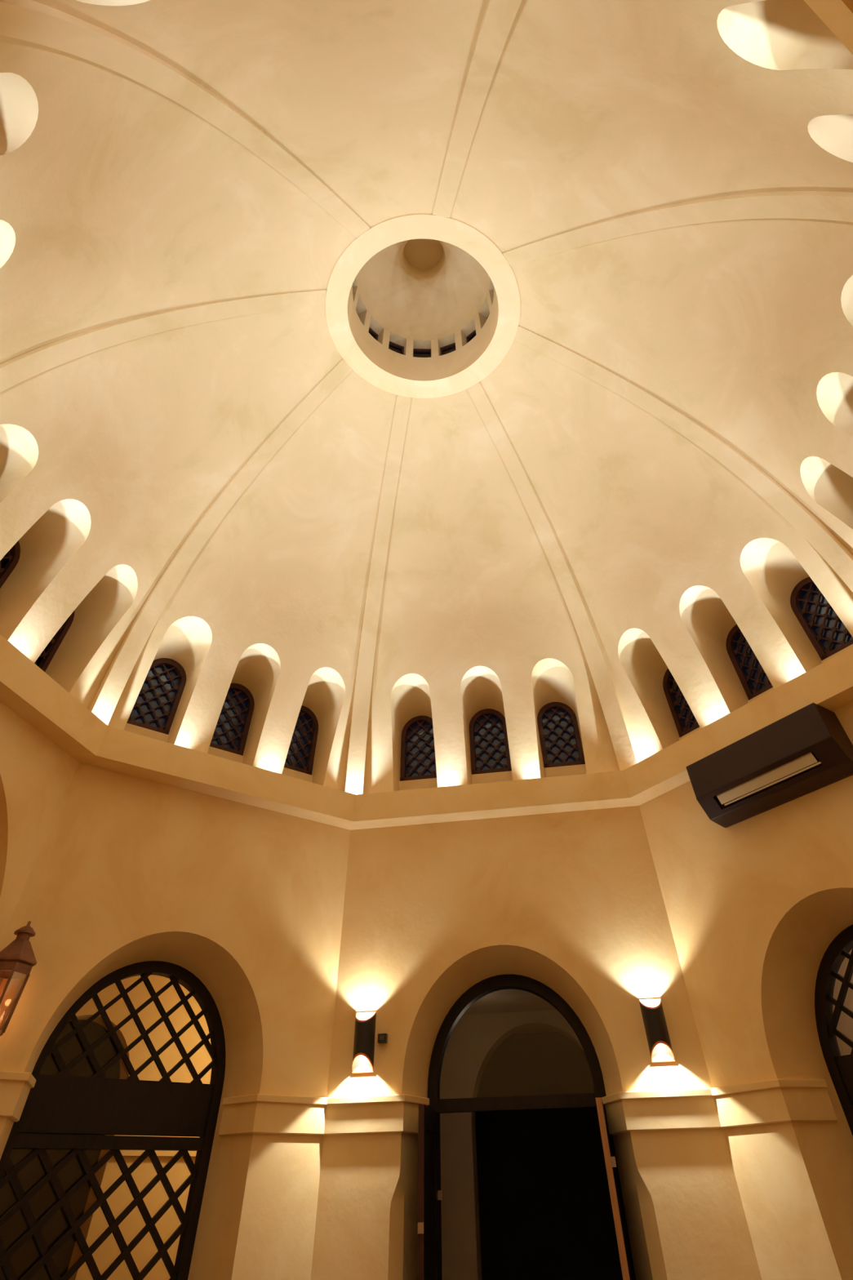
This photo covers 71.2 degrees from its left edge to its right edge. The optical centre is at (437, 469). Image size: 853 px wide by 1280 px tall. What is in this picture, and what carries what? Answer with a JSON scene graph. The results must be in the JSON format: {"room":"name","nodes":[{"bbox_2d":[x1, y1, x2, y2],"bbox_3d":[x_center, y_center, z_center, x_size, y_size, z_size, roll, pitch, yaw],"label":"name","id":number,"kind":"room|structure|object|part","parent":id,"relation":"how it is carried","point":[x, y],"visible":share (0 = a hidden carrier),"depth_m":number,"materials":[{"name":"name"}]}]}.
{"room":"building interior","nodes":[
{"label":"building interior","id":0,"kind":"room"},
{"bbox_2d":[0,701,79,941],"bbox_3d":[-3.834,2.902,3.000,0.450,4.300,3.091,-10,-51,7],"label":"wall","id":1,"kind":"structure","parent":0,"point":[37,774],"depth_m":4.90,"materials":[{"name":"paint"}]},
{"bbox_2d":[0,1019,119,1279],"bbox_3d":[-4.048,7.367,5.988,3.900,3.300,0.001,29,-57,-22],"label":"wall","id":2,"kind":"structure","parent":0,"point":[23,1260],"depth_m":6.09,"materials":[{"name":"grey paint"}]},
{"bbox_2d":[67,974,211,1279],"bbox_3d":[-3.200,6.447,5.255,3.900,3.300,0.300,29,-57,-22],"label":"wall","id":3,"kind":"structure","parent":0,"point":[109,1172],"depth_m":5.58,"materials":[{"name":"paint"}]},
{"bbox_2d":[120,1150,196,1156],"bbox_3d":[-2.250,6.624,5.785,1.800,0.070,0.050,29,-57,-22],"label":"trim","id":4,"kind":"structure","parent":3,"relation":"attached to","point":[124,1153],"depth_m":5.58,"materials":[{"name":"paint"}]},
{"bbox_2d":[0,762,350,1279],"bbox_3d":[-2.299,4.881,4.642,2.904,4.300,0.640,29,-57,-22],"label":"wall","id":5,"kind":"structure","parent":0,"point":[247,900],"depth_m":5.19,"materials":[{"name":"paint"}]},
{"bbox_2d":[0,1071,35,1121],"bbox_3d":[-3.031,4.233,4.038,0.324,0.215,0.849,-20,-53,15],"label":"trim","id":6,"kind":"structure","parent":5,"relation":"attached to","point":[15,1086],"depth_m":4.08,"materials":[{"name":"paint"}]},
{"bbox_2d":[0,920,36,1035],"bbox_3d":[-3.093,3.686,4.214,0.286,0.790,0.388,32,-58,-24],"label":"wall lantern","id":7,"kind":"object","parent":5,"relation":"attached to","point":[17,959],"visible":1,"depth_m":4.27,"materials":[{"name":"orange metal"}]},
{"bbox_3d":[-2.990,3.632,4.081,0.035,0.310,0.033,-9,-51,6],"label":"post","id":8,"kind":"part","parent":7,"relation":"part of","materials":[{"name":"orange metal"}]},
{"bbox_3d":[-3.026,3.809,4.225,0.017,0.310,0.031,-17,-53,12],"label":"post","id":9,"kind":"part","parent":7,"relation":"part of","materials":[{"name":"orange metal"}]},
{"bbox_3d":[-2.986,3.767,4.192,0.015,0.310,0.140,32,-58,-24],"label":"pane","id":10,"kind":"part","parent":7,"relation":"part of","materials":[{"name":"clear glass"}]},
{"bbox_3d":[-2.943,3.728,4.160,0.031,0.310,0.017,6,-51,-6],"label":"post","id":11,"kind":"part","parent":7,"relation":"part of","materials":[{"name":"orange metal"}]},
{"bbox_2d":[0,960,225,1279],"bbox_3d":[-2.477,5.413,4.234,1.572,3.001,0.110,29,-57,-22],"label":"lattice window","id":12,"kind":"structure","parent":5,"relation":"in","point":[61,1103],"depth_m":4.61,"materials":[{"name":"brown wood"}]},
{"bbox_3d":[-2.480,5.149,4.552,1.440,0.068,0.090,29,-57,-22],"label":"rail","id":13,"kind":"part","parent":12,"relation":"part of","materials":[{"name":"brown wood"}]},
{"bbox_3d":[-2.486,5.033,4.700,1.440,0.295,0.070,29,-57,-22],"label":"rail panel","id":14,"kind":"part","parent":12,"relation":"part of","materials":[{"name":"brown wood"}]},
{"bbox_2d":[218,1093,429,1136],"bbox_3d":[-0.887,5.288,4.881,1.735,0.215,0.349,9,-52,-8],"label":"trim","id":15,"kind":"structure","parent":5,"relation":"attached to","point":[259,1113],"depth_m":4.86,"materials":[{"name":"paint"}]},
{"bbox_2d":[0,0,852,794],"bbox_3d":[-0.102,-1.344,7.043,8.664,7.040,8.760,-9,-51,6],"label":"ceiling","id":16,"kind":"structure","parent":0,"point":[234,453],"depth_m":6.39,"materials":[{"name":"paint"}]},
{"bbox_2d":[0,540,20,587],"bbox_3d":[-4.268,0.922,5.585,0.064,0.951,0.522,-10,-51,7],"label":"window","id":17,"kind":"structure","parent":16,"relation":"attached to","point":[8,562],"depth_m":5.88,"materials":[{"name":"black wood"}]},
{"bbox_3d":[-4.296,0.927,5.588,0.006,0.951,0.522,-10,-51,7],"label":"pane","id":18,"kind":"part","parent":17,"relation":"part of","materials":[{"name":"black glass"}]},
{"bbox_2d":[34,610,74,671],"bbox_3d":[-4.069,1.645,6.164,0.064,0.931,0.522,-10,-51,7],"label":"window","id":19,"kind":"structure","parent":16,"relation":"attached to","point":[43,660],"depth_m":6.22,"materials":[{"name":"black wood"}]},
{"bbox_3d":[-4.098,1.650,6.168,0.006,0.931,0.522,-10,-51,7],"label":"pane","id":20,"kind":"part","parent":19,"relation":"part of","materials":[{"name":"black glass"}]},
{"bbox_2d":[126,657,186,734],"bbox_3d":[-3.260,2.629,6.955,0.522,0.891,0.064,29,-57,-22],"label":"window","id":21,"kind":"structure","parent":16,"relation":"attached to","point":[175,665],"depth_m":6.96,"materials":[{"name":"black wood"}]},
{"bbox_2d":[209,683,254,755],"bbox_3d":[-2.532,3.038,7.283,0.522,0.861,0.064,29,-57,-22],"label":"window","id":22,"kind":"structure","parent":16,"relation":"attached to","point":[239,750],"depth_m":7.30,"materials":[{"name":"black wood"}]},
{"bbox_2d":[284,705,318,774],"bbox_3d":[-1.789,3.449,7.626,0.522,0.851,0.064,29,-57,-22],"label":"window","id":23,"kind":"structure","parent":16,"relation":"attached to","point":[310,756],"depth_m":7.64,"materials":[{"name":"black wood"}]},
{"bbox_3d":[-0.685,-1.883,9.353,0.336,0.270,0.006,19,-54,-16],"label":"pane","id":24,"kind":"part","parent":16,"relation":"part of","materials":[{"name":"clear glass"}]},
{"bbox_2d":[400,715,436,781],"bbox_3d":[-0.221,3.675,7.847,0.522,0.861,0.064,-8,-51,5],"label":"window","id":25,"kind":"structure","parent":16,"relation":"attached to","point":[403,776],"depth_m":7.82,"materials":[{"name":"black wood"}]},
{"bbox_3d":[-0.240,-1.806,9.424,0.336,0.270,0.006,1,-51,-2],"label":"pane","id":26,"kind":"part","parent":16,"relation":"part of","materials":[{"name":"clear glass"}]},
{"bbox_3d":[0.211,-1.868,9.383,0.336,0.270,0.006,-17,-52,12],"label":"pane","id":27,"kind":"part","parent":16,"relation":"part of","materials":[{"name":"clear glass"}]},
{"bbox_2d":[469,708,511,774],"bbox_3d":[0.681,3.547,7.760,0.522,0.861,0.064,-8,-51,5],"label":"window","id":28,"kind":"structure","parent":16,"relation":"attached to","point":[479,714],"depth_m":7.73,"materials":[{"name":"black wood"}]},
{"bbox_2d":[537,702,585,768],"bbox_3d":[1.573,3.421,7.674,0.522,0.861,0.064,-8,-51,5],"label":"window","id":29,"kind":"structure","parent":16,"relation":"attached to","point":[552,705],"depth_m":7.64,"materials":[{"name":"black wood"}]},
{"bbox_2d":[662,668,699,737],"bbox_3d":[2.986,2.718,7.129,0.064,0.861,0.522,27,-56,-21],"label":"window","id":30,"kind":"structure","parent":16,"relation":"attached to","point":[672,690],"depth_m":7.20,"materials":[{"name":"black wood"}]},
{"bbox_3d":[3.010,2.730,7.139,0.006,0.861,0.522,27,-56,-21],"label":"pane","id":31,"kind":"part","parent":30,"relation":"part of","materials":[{"name":"black glass"}]},
{"bbox_2d":[725,624,773,699],"bbox_3d":[3.527,2.088,6.620,0.064,0.851,0.522,27,-56,-21],"label":"window","id":32,"kind":"structure","parent":16,"relation":"attached to","point":[735,631],"depth_m":6.67,"materials":[{"name":"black wood"}]},
{"bbox_2d":[790,577,852,660],"bbox_3d":[4.019,1.504,6.173,0.064,0.881,0.522,27,-56,-21],"label":"window","id":33,"kind":"structure","parent":16,"relation":"attached to","point":[802,585],"depth_m":6.22,"materials":[{"name":"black wood"}]},
{"bbox_2d":[462,989,556,1034],"bbox_3d":[1.277,6.105,6.714,2.644,0.001,2.820,-9,-51,6],"label":"ceiling","id":34,"kind":"structure","parent":0,"point":[503,1001],"depth_m":6.47,"materials":[{"name":"paint"}]},
{"bbox_2d":[440,1009,584,1279],"bbox_3d":[1.321,7.130,5.659,2.580,2.930,0.300,-8,-51,5],"label":"wall","id":35,"kind":"structure","parent":0,"point":[472,1042],"depth_m":6.16,"materials":[{"name":"paint"}]},
{"bbox_2d":[310,805,762,1279],"bbox_3d":[0.675,5.348,5.079,3.156,4.300,0.640,-8,-51,5],"label":"wall","id":36,"kind":"structure","parent":0,"point":[571,903],"depth_m":5.44,"materials":[{"name":"paint"}]},
{"bbox_2d":[351,1011,376,1073],"bbox_3d":[-0.651,5.015,5.228,0.184,0.391,0.134,-9,-51,6],"label":"wall sconce","id":37,"kind":"object","parent":36,"relation":"attached to","point":[363,1056],"visible":1,"depth_m":5.19,"materials":[{"name":"black metal"}]},
{"bbox_2d":[377,1033,387,1043],"bbox_3d":[-0.481,5.014,5.244,0.077,0.057,0.055,-9,-51,6],"label":"wall sensor","id":38,"kind":"object","parent":36,"relation":"attached to","point":[382,1037],"visible":1,"depth_m":5.23,"materials":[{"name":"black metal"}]},
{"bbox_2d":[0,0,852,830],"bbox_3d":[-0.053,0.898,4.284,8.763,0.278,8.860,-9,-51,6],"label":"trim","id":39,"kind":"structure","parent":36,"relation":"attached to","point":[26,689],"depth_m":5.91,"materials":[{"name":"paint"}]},
{"bbox_2d":[417,973,635,1279],"bbox_3d":[0.634,5.676,4.504,1.575,2.996,0.890,-9,-51,6],"label":"door","id":40,"kind":"structure","parent":36,"relation":"in","point":[430,1194],"depth_m":5.13,"materials":[{"name":"brown wood"}]},
{"bbox_3d":[-0.118,5.465,4.288,0.044,0.050,0.010,-7,-51,5],"label":"latch plate","id":41,"kind":"part","parent":40,"relation":"part of","materials":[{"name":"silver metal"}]},
{"bbox_3d":[-0.060,5.957,4.245,0.024,1.680,0.530,-7,-51,5],"label":"panel","id":42,"kind":"part","parent":40,"relation":"part of","materials":[{"name":"brown wood"}]},
{"bbox_3d":[0.024,5.922,4.857,0.046,0.050,0.043,-9,-51,6],"label":"latch plate","id":43,"kind":"part","parent":40,"relation":"part of","materials":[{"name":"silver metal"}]},
{"bbox_3d":[1.309,5.142,4.420,0.030,0.050,0.040,-9,-51,6],"label":"latch plate","id":44,"kind":"part","parent":40,"relation":"part of","materials":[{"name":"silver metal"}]},
{"bbox_2d":[639,997,675,1062],"bbox_3d":[1.833,4.671,4.976,0.184,0.391,0.134,-9,-51,6],"label":"wall sconce","id":45,"kind":"object","parent":36,"relation":"attached to","point":[658,1037],"visible":1,"depth_m":4.93,"materials":[{"name":"black metal"}]},
{"bbox_2d":[475,1031,622,1279],"bbox_3d":[1.522,8.084,6.441,2.600,2.930,0.001,-8,-51,5],"label":"wall","id":46,"kind":"structure","parent":0,"point":[546,1212],"depth_m":6.71,"materials":[{"name":"grey"}]},
{"bbox_2d":[639,701,852,1279],"bbox_3d":[3.302,4.014,4.042,0.640,4.300,3.093,27,-56,-21],"label":"wall","id":47,"kind":"structure","parent":0,"point":[755,905],"depth_m":4.79,"materials":[{"name":"paint"}]},
{"bbox_2d":[601,1079,837,1134],"bbox_3d":[2.065,4.888,4.566,1.770,0.215,0.350,-26,-55,19],"label":"trim","id":48,"kind":"structure","parent":47,"relation":"attached to","point":[774,1100],"depth_m":4.56,"materials":[{"name":"paint"}]},
{"bbox_2d":[686,702,852,827],"bbox_3d":[2.913,2.636,5.252,0.300,0.483,1.395,27,-56,-21],"label":"air conditioner","id":49,"kind":"object","parent":47,"relation":"attached to","point":[800,753],"visible":1,"depth_m":5.13,"materials":[{"name":"brown"}]},
{"bbox_2d":[715,751,822,808],"bbox_3d":[2.844,2.695,5.153,0.066,0.096,1.025,27,-56,-21],"label":"outlet","id":50,"kind":"object","parent":49,"relation":"attached to","point":[793,766],"depth_m":5.12,"materials":[{"name":"beige"}]},
{"bbox_2d":[814,924,852,1135],"bbox_3d":[3.484,4.560,3.633,0.110,2.971,1.572,27,-56,-21],"label":"lattice window","id":51,"kind":"structure","parent":47,"relation":"in","point":[840,1068],"depth_m":4.70,"materials":[{"name":"brown wood"}]},
{"bbox_3d":[3.475,4.170,4.112,0.070,0.295,1.440,27,-56,-21],"label":"rail panel","id":52,"kind":"part","parent":51,"relation":"part of","materials":[{"name":"brown wood"}]},
{"bbox_2d":[832,949,852,1055],"bbox_3d":[4.930,5.058,4.279,0.001,3.300,3.900,27,-56,-21],"label":"wall","id":53,"kind":"structure","parent":0,"point":[845,1025],"depth_m":5.90,"materials":[{"name":"paint"}]}
]}

